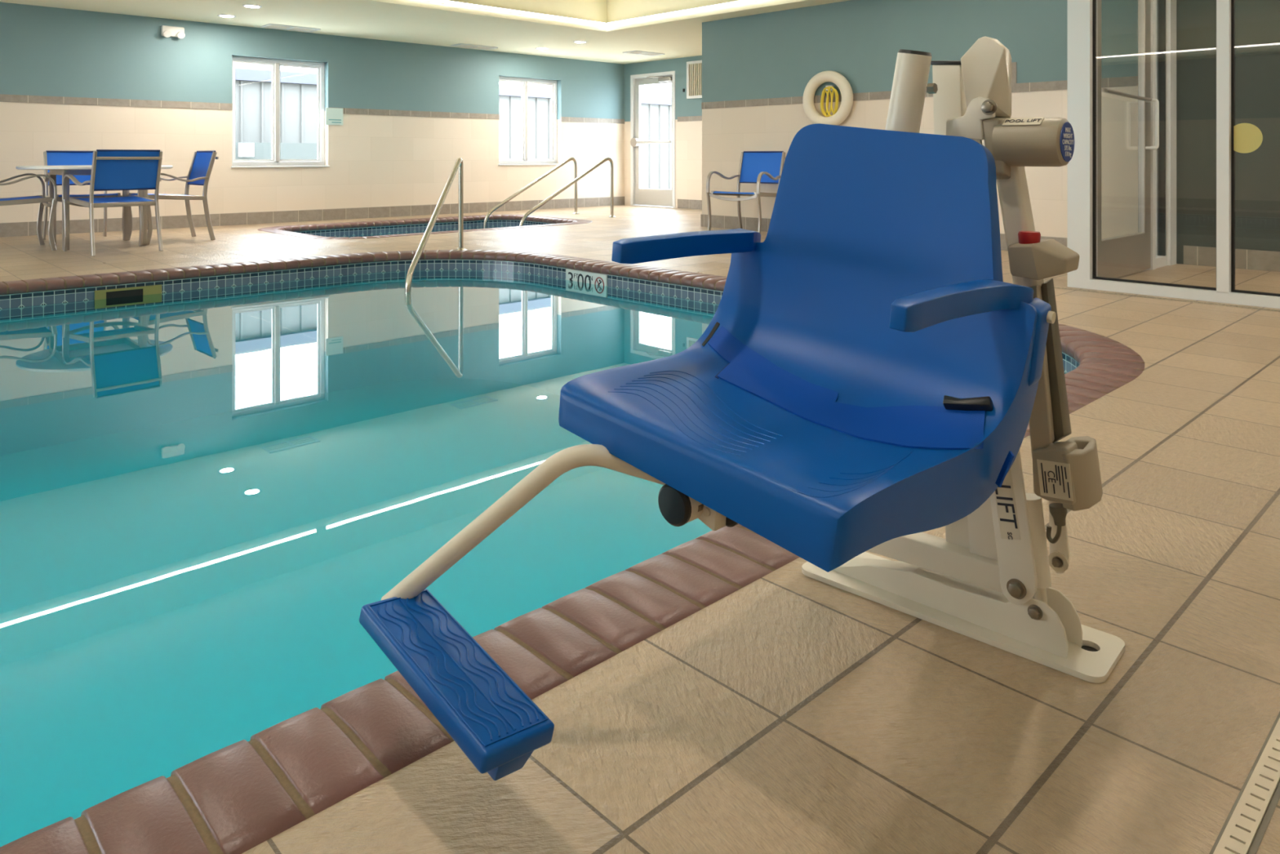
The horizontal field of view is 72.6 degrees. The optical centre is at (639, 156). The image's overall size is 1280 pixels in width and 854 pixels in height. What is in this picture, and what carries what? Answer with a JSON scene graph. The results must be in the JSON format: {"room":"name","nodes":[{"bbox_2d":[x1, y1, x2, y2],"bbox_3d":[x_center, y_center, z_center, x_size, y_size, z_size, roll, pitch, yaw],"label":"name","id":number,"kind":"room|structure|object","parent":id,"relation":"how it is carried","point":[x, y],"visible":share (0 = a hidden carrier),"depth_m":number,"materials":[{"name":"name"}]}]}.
{"room":"indoor swimming pool","nodes":[
{"label":"indoor swimming pool","id":0,"kind":"room"},
{"bbox_2d":[0,1,624,222],"bbox_3d":[-5.419,-0.650,9.701,14.550,2.900,0.220,0,0,-44],"label":"wall","id":1,"kind":"structure","parent":0,"point":[374,161],"depth_m":10.56,"materials":[{"name":"beige paint"}]},
{"bbox_2d":[0,93,232,110],"bbox_3d":[-7.681,-0.583,7.386,8.080,0.075,0.008,0,0,-44],"label":"trim","id":2,"kind":"structure","parent":1,"relation":"attached to","point":[3,98],"depth_m":9.32,"materials":[{"name":"grey stone"}]},
{"bbox_2d":[160,25,185,38],"bbox_3d":[-5.190,-1.384,9.700,0.230,0.133,0.098,0,0,-44],"label":"emergency light","id":3,"kind":"object","parent":1,"relation":"attached to","point":[166,31],"visible":1,"depth_m":9.69,"materials":[{"name":"white plastic"}]},
{"bbox_2d":[231,55,329,168],"bbox_3d":[-4.395,-0.530,10.630,1.179,1.320,0.190,0,0,-44],"label":"window","id":4,"kind":"structure","parent":1,"relation":"in","point":[275,162],"depth_m":10.63,"materials":[{"name":"white"}]},
{"bbox_2d":[0,196,624,237],"bbox_3d":[-5.430,0.730,9.532,14.300,0.140,0.010,0,0,-44],"label":"baseboard","id":5,"kind":"structure","parent":1,"relation":"attached to","point":[76,226],"depth_m":10.71,"materials":[{"name":"brown tile"}]},
{"bbox_2d":[325,107,342,124],"bbox_3d":[-3.861,-0.507,11.019,0.225,0.215,0.008,0,0,-44],"label":"wall sign","id":6,"kind":"object","parent":1,"relation":"attached to","point":[334,116],"visible":1,"depth_m":11.02,"materials":[{"name":"white plastic"}]},
{"bbox_2d":[328,119,341,123],"bbox_3d":[-3.855,-0.449,11.021,0.165,0.046,0.002,0,0,-44],"label":"print","id":7,"kind":"object","parent":6,"relation":"attached to","point":[331,121],"depth_m":11.02,"materials":[{"name":"teal paper"}]},
{"bbox_2d":[328,106,499,119],"bbox_3d":[-2.991,-0.583,11.860,2.575,0.075,0.008,0,0,-44],"label":"trim","id":8,"kind":"structure","parent":1,"relation":"attached to","point":[345,110],"depth_m":11.84,"materials":[{"name":"grey stone"}]},
{"bbox_2d":[497,75,559,165],"bbox_3d":[-1.696,-0.530,13.205,1.179,1.320,0.190,0,0,-44],"label":"window","id":9,"kind":"structure","parent":1,"relation":"in","point":[524,160],"depth_m":13.21,"materials":[{"name":"white"}]},
{"bbox_2d":[560,116,624,124],"bbox_3d":[-0.740,-0.583,14.007,1.335,0.075,0.008,0,0,-44],"label":"trim","id":10,"kind":"structure","parent":1,"relation":"attached to","point":[562,118],"depth_m":13.97,"materials":[{"name":"grey stone"}]},
{"bbox_2d":[0,378,712,847],"bbox_3d":[-2.507,1.850,3.062,7.860,0.001,5.428,0,0,-44],"label":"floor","id":11,"kind":"structure","parent":0,"point":[173,595],"depth_m":4.04,"materials":[{"name":"teal liquid"}]},
{"bbox_2d":[296,219,551,236],"bbox_3d":[-2.408,1.235,10.238,3.174,0.770,1.724,0,0,-44],"label":"wall","id":12,"kind":"structure","parent":0,"point":[410,228],"depth_m":10.96,"materials":[{"name":"tile"}]},
{"bbox_2d":[337,226,511,237],"bbox_3d":[-2.408,0.943,10.238,3.172,0.001,1.722,0,0,-44],"label":"water","id":13,"kind":"object","parent":12,"relation":"in","point":[475,228],"visible":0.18,"depth_m":10.87,"materials":[{"name":"teal liquid"}]},
{"bbox_2d":[257,214,592,239],"bbox_3d":[-2.408,0.826,10.238,3.600,0.067,2.150,0,0,-44],"label":"trim","id":14,"kind":"structure","parent":12,"relation":"attached to","point":[291,230],"depth_m":10.43,"materials":[{"name":"red brick"}]},
{"bbox_2d":[0,0,848,64],"bbox_3d":[-0.687,-1.573,4.631,14.400,0.075,13.650,0,0,-44],"label":"ceiling","id":15,"kind":"structure","parent":0,"point":[412,21],"depth_m":9.98,"materials":[{"name":"beige paint"}]},
{"bbox_2d":[217,14,235,17],"bbox_3d":[-4.501,-1.532,9.499,0.184,0.010,0.184,0,0,-44],"label":"recessed light","id":16,"kind":"object","parent":15,"relation":"in","point":[220,15],"visible":1,"depth_m":9.47,"materials":[{"name":"white"}]},
{"bbox_2d":[242,4,262,8],"bbox_3d":[-3.950,-1.532,8.878,0.184,0.010,0.184,0,0,-44],"label":"recessed light","id":17,"kind":"object","parent":15,"relation":"in","point":[251,6],"visible":1,"depth_m":8.86,"materials":[{"name":"white"}]},
{"bbox_2d":[260,23,320,31],"bbox_3d":[-4.148,-1.529,10.361,0.600,0.012,0.280,0,0,-44],"label":"ceiling vent","id":18,"kind":"object","parent":15,"relation":"in","point":[268,25],"visible":1,"depth_m":10.34,"materials":[{"name":"white metal"}]},
{"bbox_2d":[449,43,497,49],"bbox_3d":[-2.303,-1.529,12.121,0.600,0.012,0.280,0,0,-44],"label":"ceiling vent","id":19,"kind":"object","parent":15,"relation":"in","point":[460,45],"visible":1,"depth_m":12.11,"materials":[{"name":"white metal"}]},
{"bbox_2d":[422,0,605,25],"bbox_3d":[-1.695,-1.623,9.470,3.520,0.034,0.016,0,0,-44],"label":"recessed light","id":20,"kind":"object","parent":15,"relation":"in","point":[452,2],"visible":1,"depth_m":9.75,"materials":[{"name":"white"}]},
{"bbox_2d":[535,47,548,49],"bbox_3d":[-1.392,-1.532,12.354,0.184,0.010,0.184,0,0,-44],"label":"recessed light","id":21,"kind":"object","parent":15,"relation":"in","point":[540,48],"visible":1,"depth_m":12.34,"materials":[{"name":"white"}]},
{"bbox_2d":[573,40,586,43],"bbox_3d":[-0.801,-1.532,11.647,0.184,0.010,0.184,0,0,-44],"label":"recessed light","id":22,"kind":"object","parent":15,"relation":"in","point":[576,42],"visible":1,"depth_m":11.63,"materials":[{"name":"white"}]},
{"bbox_2d":[622,50,664,56],"bbox_3d":[0.057,-1.529,12.907,0.600,0.012,0.280,0,0,-44],"label":"ceiling vent","id":23,"kind":"object","parent":15,"relation":"in","point":[640,52],"visible":1,"depth_m":12.89,"materials":[{"name":"white metal"}]},
{"bbox_2d":[606,0,760,25],"bbox_3d":[2.905,-1.623,7.215,0.016,0.034,9.590,0,0,-44],"label":"recessed light","id":24,"kind":"object","parent":15,"relation":"in","point":[740,2],"visible":1,"depth_m":9.74,"materials":[{"name":"white"}]},
{"bbox_2d":[0,259,1079,455],"bbox_3d":[-2.507,1.360,3.062,7.824,1.020,5.392,0,0,-44],"label":"wall","id":25,"kind":"structure","parent":0,"point":[47,398],"depth_m":6.33,"materials":[{"name":"tile"}]},
{"bbox_2d":[94,284,161,299],"bbox_3d":[-3.447,0.942,5.880,0.400,0.117,0.012,0,0,-44],"label":"skimmer","id":26,"kind":"object","parent":25,"relation":"attached to","point":[153,289],"visible":0.57,"depth_m":5.88,"materials":[{"name":"yellow plastic"}]},
{"bbox_2d":[0,269,719,355],"bbox_3d":[-2.507,0.943,3.062,7.822,0.001,5.390,0,0,-44],"label":"pool water","id":27,"kind":"object","parent":25,"relation":"in","point":[380,298],"visible":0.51,"depth_m":5.40,"materials":[{"name":"teal liquid"}]},
{"bbox_2d":[0,249,1144,853],"bbox_3d":[-2.507,0.826,3.062,8.250,0.067,5.818,0,0,-44],"label":"pool coping","id":28,"kind":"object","parent":25,"relation":"attached to","point":[233,798],"depth_m":1.31,"materials":[{"name":"red brick"}]},
{"bbox_2d":[404,157,466,292],"bbox_3d":[-1.586,0.520,6.776,0.104,1.021,1.439,0,0,5],"label":"pool handrail","id":29,"kind":"object","parent":28,"relation":"on","point":[459,166],"visible":0.96,"depth_m":7.02,"materials":[{"name":"silver metal"}]},
{"bbox_2d":[565,269,607,286],"bbox_3d":[-0.404,0.944,6.511,0.018,0.163,0.467,0,0,-44],"label":"depth marker","id":30,"kind":"object","parent":25,"relation":"attached to","point":[599,279],"visible":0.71,"depth_m":6.50,"materials":[{"name":"white tile"}]},
{"bbox_2d":[446,0,740,25],"bbox_3d":[-1.101,-1.795,3.393,11.290,0.370,9.830,0,0,-44],"label":"ceiling","id":31,"kind":"structure","parent":0,"point":[606,11],"depth_m":10.32,"materials":[{"name":"beige paint"}]},
{"bbox_2d":[0,204,1279,853],"bbox_3d":[-0.724,0.800,4.526,14.800,0.001,14.150,0,0,-44],"label":"floor","id":32,"kind":"structure","parent":0,"point":[793,712],"depth_m":1.31,"materials":[{"name":"beige tile"}]},
{"bbox_2d":[0,173,57,250],"bbox_3d":[-5.422,0.373,7.447,0.666,0.862,0.618,0,0,-43],"label":"patio chair","id":33,"kind":"object","parent":32,"relation":"on","point":[43,201],"visible":1,"depth_m":7.43,"materials":[{"name":"beige metal"}]},
{"bbox_2d":[42,151,123,239],"bbox_3d":[-5.364,0.373,8.376,0.618,0.862,0.666,0,0,-44],"label":"patio chair","id":34,"kind":"object","parent":32,"relation":"on","point":[51,157],"visible":0.51,"depth_m":8.51,"materials":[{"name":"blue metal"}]},
{"bbox_2d":[15,164,173,249],"bbox_3d":[-4.910,0.441,7.893,1.204,0.718,1.204,0,0,-44],"label":"patio table","id":35,"kind":"object","parent":32,"relation":"on","point":[74,170],"visible":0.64,"depth_m":7.83,"materials":[{"name":"white metal"}]},
{"bbox_2d":[62,149,163,256],"bbox_3d":[-4.437,0.373,7.386,0.666,0.862,0.618,0,0,41],"label":"patio chair","id":36,"kind":"object","parent":32,"relation":"on","point":[139,170],"visible":1,"depth_m":7.25,"materials":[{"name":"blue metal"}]},
{"bbox_2d":[125,150,218,244],"bbox_3d":[-4.473,0.373,8.352,0.618,0.862,0.666,0,0,44],"label":"patio chair","id":37,"kind":"object","parent":32,"relation":"on","point":[202,162],"visible":0.74,"depth_m":8.36,"materials":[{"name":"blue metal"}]},
{"bbox_2d":[483,157,579,228],"bbox_3d":[-1.435,0.755,11.650,1.596,1.492,0.104,0,0,-44],"label":"handrail","id":38,"kind":"object","parent":32,"relation":"on","point":[569,159],"visible":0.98,"depth_m":11.72,"materials":[{"name":"silver metal"}]},
{"bbox_2d":[519,157,615,226],"bbox_3d":[-0.902,0.755,10.991,1.576,1.492,0.104,0,0,-44],"label":"handrail","id":39,"kind":"object","parent":32,"relation":"on","point":[606,159],"visible":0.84,"depth_m":11.16,"materials":[{"name":"silver metal"}]},
{"bbox_2d":[359,36,1124,780],"bbox_3d":[0.210,0.307,1.290,1.091,1.023,0.556,0,0,-37],"label":"lift","id":40,"kind":"object","parent":32,"relation":"on","point":[865,374],"visible":1,"depth_m":1.34,"materials":[{"name":"blue plastic"}]},
{"bbox_2d":[981,99,996,115],"bbox_3d":[0.576,-0.081,1.438,0.026,0.026,0.002,0,0,44],"label":"bolt","id":41,"kind":"object","parent":40,"relation":"in","point":[988,107],"depth_m":1.43,"materials":[{"name":"silver metal"}]},
{"bbox_2d":[1006,578,1026,599],"bbox_3d":[0.610,0.701,1.413,0.031,0.031,0.002,0,0,44],"label":"bolt","id":42,"kind":"object","parent":40,"relation":"in","point":[1015,588],"depth_m":1.41,"materials":[{"name":"silver metal"}]},
{"bbox_2d":[1027,604,1042,619],"bbox_3d":[0.636,0.734,1.405,0.023,0.023,0.002,0,0,44],"label":"bolt","id":43,"kind":"object","parent":40,"relation":"in","point":[1034,611],"depth_m":1.40,"materials":[{"name":"silver metal"}]},
{"bbox_2d":[1040,462,1070,497],"bbox_3d":[0.661,0.515,1.388,0.045,0.049,0.002,0,0,44],"label":"print","id":44,"kind":"object","parent":40,"relation":"attached to","point":[1055,477],"depth_m":1.39,"materials":[{"name":"black"}]},
{"bbox_2d":[1052,556,1062,567],"bbox_3d":[0.693,0.674,1.450,0.016,0.016,0.002,0,0,44],"label":"bolt","id":45,"kind":"object","parent":40,"relation":"in","point":[1057,562],"depth_m":1.45,"materials":[{"name":"silver metal"}]},
{"bbox_2d":[706,151,785,233],"bbox_3d":[1.114,0.373,8.934,0.618,0.862,0.666,0,0,37],"label":"patio chair","id":46,"kind":"object","parent":32,"relation":"on","point":[759,167],"visible":0.85,"depth_m":9.07,"materials":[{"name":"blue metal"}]},
{"bbox_2d":[1053,286,1279,311],"bbox_3d":[3.576,0.798,4.238,0.053,0.003,3.211,0,0,-44],"label":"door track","id":47,"kind":"object","parent":32,"relation":"on","point":[1059,287],"visible":0.93,"depth_m":4.87,"materials":[{"name":"beige plastic"}]},
{"bbox_2d":[1067,0,1279,308],"bbox_3d":[3.824,-0.367,4.177,0.100,2.335,3.365,0,0,-44],"label":"glass door frame","id":48,"kind":"structure","parent":32,"relation":"on","point":[1244,138],"depth_m":5.11,"materials":[{"name":"white"}]},
{"bbox_2d":[1208,711,1279,853],"bbox_3d":[1.706,0.798,1.979,4.808,0.003,0.037,0,0,-44],"label":"floor drain","id":49,"kind":"object","parent":32,"relation":"on","point":[1243,830],"visible":1,"depth_m":1.07,"materials":[{"name":"beige plastic"}]},
{"bbox_2d":[624,55,702,208],"bbox_3d":[1.172,-0.650,13.128,0.220,2.900,3.920,0,0,-44],"label":"wall","id":50,"kind":"structure","parent":0,"point":[688,135],"depth_m":13.51,"materials":[{"name":"beige paint"}]},
{"bbox_2d":[630,71,675,208],"bbox_3d":[0.220,-0.270,14.005,0.250,2.140,1.016,0,0,-44],"label":"door","id":51,"kind":"structure","parent":50,"relation":"in","point":[638,196],"depth_m":14.23,"materials":[{"name":"white metal"}]},
{"bbox_2d":[677,199,702,209],"bbox_3d":[1.514,0.730,12.604,0.010,0.140,2.690,0,0,-44],"label":"baseboard","id":52,"kind":"structure","parent":50,"relation":"attached to","point":[682,203],"depth_m":13.39,"materials":[{"name":"beige tile"}]},
{"bbox_2d":[677,115,702,121],"bbox_3d":[1.514,-0.583,12.604,0.008,0.075,2.690,0,0,-44],"label":"trim","id":53,"kind":"structure","parent":50,"relation":"attached to","point":[688,117],"depth_m":13.39,"materials":[{"name":"grey stone"}]},
{"bbox_2d":[686,60,702,98],"bbox_3d":[0.952,-1.174,13.178,0.030,0.568,0.655,0,0,-44],"label":"air vent","id":54,"kind":"object","parent":50,"relation":"in","point":[698,63],"visible":0.47,"depth_m":13.30,"materials":[{"name":"white metal"}]},
{"bbox_2d":[702,0,1279,264],"bbox_3d":[4.111,-0.650,6.499,0.120,2.900,9.730,0,0,-44],"label":"wall","id":55,"kind":"structure","parent":0,"point":[775,54],"depth_m":7.26,"materials":[{"name":"teal paint"}]},
{"bbox_2d":[802,70,853,125],"bbox_3d":[1.867,-0.570,8.678,0.118,0.571,0.572,0,0,-44],"label":"life ring","id":56,"kind":"object","parent":55,"relation":"attached to","point":[838,116],"visible":0.97,"depth_m":8.65,"materials":[{"name":"beige plastic"}]},
{"bbox_2d":[700,213,1067,250],"bbox_3d":[2.293,0.730,8.310,0.010,0.140,4.620,0,0,-44],"label":"baseboard","id":57,"kind":"structure","parent":55,"relation":"attached to","point":[717,221],"depth_m":9.50,"materials":[{"name":"beige tile"}]},
{"bbox_2d":[701,75,1137,108],"bbox_3d":[2.297,-0.583,8.307,0.008,0.075,4.610,0,0,-44],"label":"trim","id":58,"kind":"structure","parent":55,"relation":"attached to","point":[1132,80],"depth_m":8.34,"materials":[{"name":"grey stone"}]},
{"bbox_2d":[1096,0,1176,278],"bbox_3d":[3.384,-0.367,5.949,1.670,2.335,0.172,0,0,-44],"label":"door","id":59,"kind":"structure","parent":55,"relation":"in","point":[1153,246],"depth_m":6.15,"materials":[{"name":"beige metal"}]},
{"bbox_2d":[1183,245,1279,271],"bbox_3d":[5.730,0.730,4.706,0.010,0.140,4.900,0,0,-44],"label":"baseboard","id":60,"kind":"structure","parent":55,"relation":"attached to","point":[1255,260],"depth_m":6.21,"materials":[{"name":"beige tile"}]},
{"label":"outside","id":61,"kind":"structure","parent":0,"visible":0},
{"label":"ground","id":62,"kind":"structure","parent":61,"visible":0},
{"bbox_2d":[235,142,316,159],"bbox_3d":[-7.108,0.335,13.536,6.400,1.130,0.200,0,0,-44],"label":"wall","id":63,"kind":"structure","parent":62,"relation":"on","point":[261,150],"depth_m":14.55,"materials":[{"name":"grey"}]},
{"bbox_2d":[238,142,253,156],"bbox_3d":[-6.346,-0.110,14.055,0.220,0.220,0.100,0,0,-44],"label":"utility box","id":64,"kind":"object","parent":63,"relation":"attached to","point":[245,149],"visible":1,"depth_m":14.00,"materials":[{"name":"white plastic"}]},
{"bbox_2d":[235,66,671,189],"bbox_3d":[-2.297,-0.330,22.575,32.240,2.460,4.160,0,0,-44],"label":"window panes","id":65,"kind":"structure","parent":62,"relation":"on","point":[253,86],"depth_m":19.22,"materials":[{"name":"glass"}]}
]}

